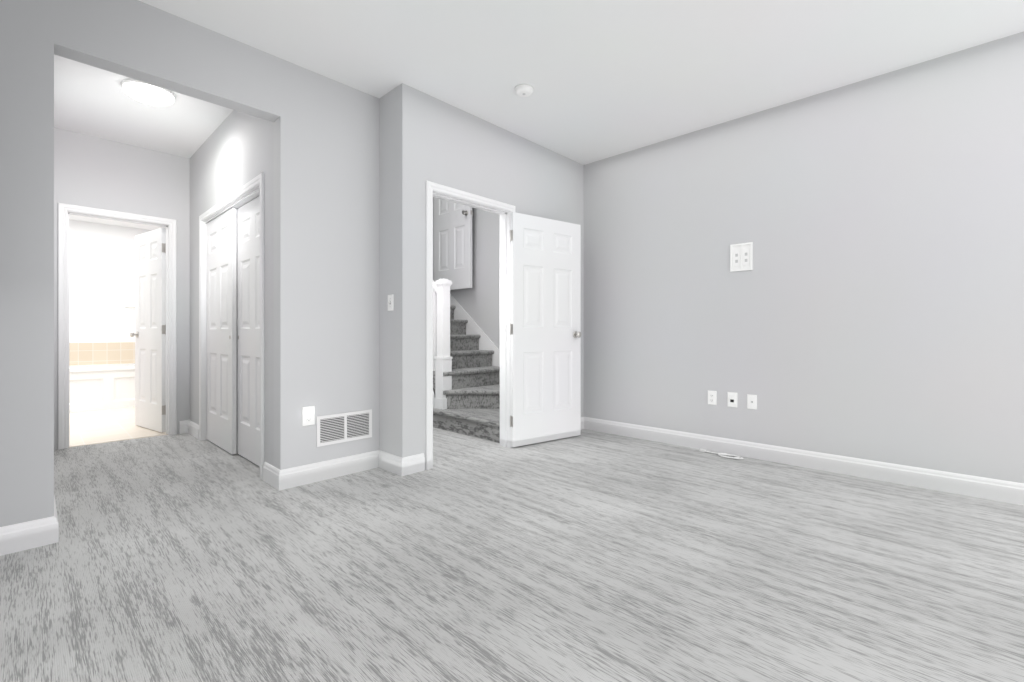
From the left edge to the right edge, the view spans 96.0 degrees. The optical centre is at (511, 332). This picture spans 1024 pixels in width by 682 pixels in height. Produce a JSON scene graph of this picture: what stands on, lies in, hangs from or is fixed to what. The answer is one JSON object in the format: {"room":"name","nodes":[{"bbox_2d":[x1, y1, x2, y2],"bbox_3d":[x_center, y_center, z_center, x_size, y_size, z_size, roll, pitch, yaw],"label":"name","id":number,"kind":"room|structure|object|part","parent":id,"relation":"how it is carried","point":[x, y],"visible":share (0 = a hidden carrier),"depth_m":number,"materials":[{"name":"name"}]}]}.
{"room":"empty bedroom","nodes":[
{"label":"empty bedroom","id":0,"kind":"room"},
{"bbox_2d":[69,220,151,342],"bbox_3d":[-6.151,-0.275,6.314,0.120,2.550,2.340,0,0,44],"label":"wall","id":1,"kind":"structure","parent":0,"point":[101,277],"depth_m":6.55,"materials":[{"name":"white paint"}]},
{"bbox_2d":[69,342,134,365],"bbox_3d":[-5.822,0.295,5.999,0.790,0.310,2.399,0,0,44],"label":"trim","id":2,"kind":"structure","parent":1,"relation":"attached to","point":[101,353],"depth_m":6.55,"materials":[{"name":"beige tile"}]},
{"bbox_2d":[69,215,165,229],"bbox_3d":[-5.036,-1.600,5.245,3.210,0.100,2.640,0,0,44],"label":"ceiling","id":3,"kind":"structure","parent":0,"point":[107,222],"depth_m":6.48,"materials":[{"name":"white paint"}]},
{"bbox_2d":[68,407,167,447],"bbox_3d":[-5.003,1.048,5.214,3.300,0.104,2.640,0,0,44],"label":"floor","id":4,"kind":"structure","parent":0,"point":[99,426],"depth_m":4.85,"materials":[{"name":"white tile"}]},
{"bbox_2d":[69,363,134,412],"bbox_3d":[-5.814,0.723,5.991,0.807,0.546,2.394,0,0,44],"label":"bathtub","id":5,"kind":"object","parent":4,"relation":"on","point":[101,387],"visible":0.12,"depth_m":5.98,"materials":[{"name":"white plastic"}]},
{"bbox_2d":[54,128,189,449],"bbox_3d":[-3.834,-0.375,4.093,0.120,2.750,2.640,0,0,44],"label":"wall","id":6,"kind":"structure","parent":0,"point":[95,172],"depth_m":4.30,"materials":[{"name":"grey paint"}]},
{"bbox_2d":[58,203,176,449],"bbox_3d":[-3.639,-0.056,4.286,0.137,2.112,0.834,0,0,44],"label":"door frame","id":7,"kind":"structure","parent":6,"relation":"attached to","point":[63,208],"depth_m":4.06,"materials":[{"name":"white wood"}]},
{"bbox_2d":[130,228,165,431],"bbox_3d":[-3.747,-0.027,4.772,0.708,2.030,0.163,0,0,34],"label":"door","id":8,"kind":"structure","parent":6,"relation":"in","point":[150,321],"depth_m":4.72,"materials":[{"name":"white wood"}]},
{"bbox_3d":[-3.747,-0.037,4.772,0.708,1.710,0.163,0,0,34],"label":"bath door hardware","id":9,"kind":"part","parent":8,"relation":"part of","materials":[{"name":"white wood"}]},
{"bbox_2d":[0,0,378,526],"bbox_3d":[-2.212,-0.375,2.259,0.120,2.750,3.640,0,0,44],"label":"wall","id":10,"kind":"structure","parent":0,"point":[326,245],"depth_m":2.76,"materials":[{"name":"grey paint"}]},
{"bbox_2d":[0,495,58,555],"bbox_3d":[-3.620,0.938,2.455,2.455,0.125,1.733,0,0,44],"label":"baseboard","id":11,"kind":"structure","parent":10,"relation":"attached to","point":[18,537],"depth_m":2.13,"materials":[{"name":"white wood"}]},
{"bbox_2d":[302,406,314,425],"bbox_3d":[-1.337,0.553,3.050,0.046,0.128,0.084,0,0,44],"label":"outlet","id":12,"kind":"object","parent":10,"relation":"attached to","point":[308,415],"visible":1,"depth_m":3.05,"materials":[{"name":"white plastic"}]},
{"bbox_2d":[263,450,424,490],"bbox_3d":[-1.161,0.938,3.235,0.603,0.125,0.893,0,0,44],"label":"baseboard","id":13,"kind":"structure","parent":10,"relation":"attached to","point":[277,478],"depth_m":3.21,"materials":[{"name":"white wood"}]},
{"bbox_2d":[317,409,371,446],"bbox_3d":[-1.173,0.666,3.249,0.008,0.204,0.406,0,0,44],"label":"air vent","id":14,"kind":"object","parent":10,"relation":"in","point":[342,427],"visible":1,"depth_m":3.24,"materials":[{"name":"metal"}]},
{"bbox_2d":[190,110,273,465],"bbox_3d":[-2.358,-0.375,3.869,2.320,2.750,0.120,0,0,44],"label":"wall","id":15,"kind":"structure","parent":0,"point":[234,152],"depth_m":3.57,"materials":[{"name":"grey paint"}]},
{"bbox_2d":[180,420,198,438],"bbox_3d":[-3.111,0.938,4.450,0.428,0.125,0.083,0,0,44],"label":"baseboard","id":16,"kind":"structure","parent":15,"relation":"attached to","point":[190,427],"depth_m":4.56,"materials":[{"name":"white wood"}]},
{"bbox_2d":[199,172,263,479],"bbox_3d":[-2.266,-0.046,3.770,1.694,2.092,0.137,0,0,44],"label":"closet door","id":17,"kind":"structure","parent":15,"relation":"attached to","point":[204,315],"depth_m":3.75,"materials":[{"name":"white wood"}]},
{"bbox_2d":[433,197,433,279],"bbox_3d":[-1.751,-1.150,5.774,0.120,4.300,2.070,0,0,44],"label":"wall","id":18,"kind":"structure","parent":0,"point":[433,238],"depth_m":6.41,"materials":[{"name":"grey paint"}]},
{"bbox_2d":[434,197,472,289],"bbox_3d":[-0.794,-1.587,6.134,0.768,2.030,0.163,0,0,44],"label":"door","id":19,"kind":"structure","parent":18,"relation":"in","point":[452,243],"depth_m":6.09,"materials":[{"name":"white wood"}]},
{"bbox_3d":[-0.794,-1.597,6.134,0.768,1.710,0.163,0,0,44],"label":"upper door hardware","id":20,"kind":"part","parent":19,"relation":"part of","materials":[{"name":"silver metal"}]},
{"bbox_2d":[379,83,583,468],"bbox_3d":[-0.122,-1.150,4.128,0.310,4.300,2.190,0,0,44],"label":"wall","id":21,"kind":"structure","parent":0,"point":[424,138],"depth_m":3.38,"materials":[{"name":"grey paint"}]},
{"bbox_2d":[388,294,393,310],"bbox_3d":[-0.882,-0.217,3.328,0.072,0.118,0.016,0,0,44],"label":"toggle","id":22,"kind":"object","parent":21,"relation":"attached to","point":[390,302],"visible":1,"depth_m":3.32,"materials":[{"name":"white plastic"}]},
{"bbox_2d":[426,181,514,469],"bbox_3d":[-0.347,-0.035,3.755,0.122,2.070,0.860,0,0,44],"label":"door jamb","id":23,"kind":"structure","parent":21,"relation":"attached to","point":[501,322],"depth_m":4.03,"materials":[{"name":"white wood"}]},
{"bbox_2d":[510,212,581,446],"bbox_3d":[0.323,-0.027,4.228,0.818,2.030,0.163,0,0,-36],"label":"door","id":24,"kind":"structure","parent":23,"relation":"attached to","point":[546,323],"depth_m":4.19,"materials":[{"name":"white wood"}]},
{"bbox_3d":[0.323,-0.037,4.228,0.818,1.710,0.163,0,0,-36],"label":"stair door hardware","id":25,"kind":"part","parent":24,"relation":"part of","materials":[{"name":"white wood"}]},
{"bbox_2d":[581,417,584,429],"bbox_3d":[0.385,0.938,4.421,0.015,0.125,0.990,0,0,44],"label":"baseboard","id":26,"kind":"structure","parent":21,"relation":"attached to","point":[582,418],"depth_m":4.78,"materials":[{"name":"white wood"}]},
{"bbox_2d":[0,427,1023,681],"bbox_3d":[-0.378,1.050,2.018,7.980,0.100,5.830,0,0,44],"label":"floor","id":27,"kind":"structure","parent":0,"point":[586,555],"depth_m":1.92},
{"bbox_2d":[433,279,499,442],"bbox_3d":[-0.542,-0.179,5.294,2.282,2.358,1.084,0,0,44],"label":"staircase","id":28,"kind":"structure","parent":27,"relation":"on","point":[466,375],"depth_m":4.92,"materials":[{"name":"carpet"}]},
{"bbox_2d":[700,449,743,459],"bbox_3d":[1.697,0.991,3.750,0.348,0.022,0.107,0,0,44],"label":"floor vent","id":29,"kind":"object","parent":27,"relation":"on","point":[726,455],"visible":1,"depth_m":3.72,"materials":[{"name":"white plastic"}]},
{"bbox_2d":[54,0,1023,164],"bbox_3d":[-0.378,-1.800,2.018,7.980,0.100,5.830,0,0,44],"label":"ceiling","id":30,"kind":"structure","parent":0,"point":[604,79],"depth_m":2.91,"materials":[{"name":"white paint"}]},
{"bbox_2d":[121,79,175,105],"bbox_3d":[-2.623,-1.715,3.333,0.314,0.070,0.314,0,0,44],"label":"hall ceiling light","id":31,"kind":"object","parent":30,"relation":"attached to","point":[144,92],"visible":0.96,"depth_m":3.27,"materials":[{"name":"white glass"}]},
{"bbox_2d":[515,84,532,96],"bbox_3d":[0.086,-1.729,3.306,0.132,0.042,0.132,0,0,44],"label":"smoke detector","id":32,"kind":"object","parent":30,"relation":"attached to","point":[523,90],"visible":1,"depth_m":3.27,"materials":[{"name":"white plastic"}]},
{"bbox_2d":[450,32,1023,482],"bbox_3d":[1.720,-1.150,3.961,7.640,4.300,0.120,0,0,44],"label":"wall","id":33,"kind":"structure","parent":0,"point":[870,306],"depth_m":3.33,"materials":[{"name":"grey paint"}]},
{"bbox_2d":[708,390,716,404],"bbox_3d":[1.692,0.550,3.899,0.074,0.118,0.009,0,0,44],"label":"duplex electrical outlet","id":34,"kind":"object","parent":33,"relation":"attached to","point":[712,397],"visible":1,"depth_m":3.90,"materials":[{"name":"white plastic"}]},
{"bbox_2d":[727,392,736,407],"bbox_3d":[1.807,0.550,3.784,0.078,0.122,0.016,0,0,44],"label":"wall outlet","id":35,"kind":"object","parent":33,"relation":"attached to","point":[731,399],"visible":1,"depth_m":3.79,"materials":[{"name":"white plastic"}]},
{"bbox_2d":[730,242,752,271],"bbox_3d":[1.859,-0.613,3.738,0.168,0.222,0.010,0,0,44],"label":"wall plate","id":36,"kind":"object","parent":33,"relation":"attached to","point":[741,256],"visible":1,"depth_m":3.73,"materials":[{"name":"white plastic"}]},
{"bbox_2d":[747,394,756,409],"bbox_3d":[1.915,0.553,3.682,0.072,0.116,0.014,0,0,44],"label":"outlet","id":37,"kind":"object","parent":33,"relation":"attached to","point":[751,401],"visible":1,"depth_m":3.68,"materials":[{"name":"white plastic"}]},
{"bbox_2d":[585,417,1023,505],"bbox_3d":[2.544,0.938,3.079,4.990,0.125,0.015,0,0,44],"label":"baseboard","id":38,"kind":"structure","parent":33,"relation":"attached to","point":[984,488],"depth_m":3.30,"materials":[{"name":"white wood"}]}
]}

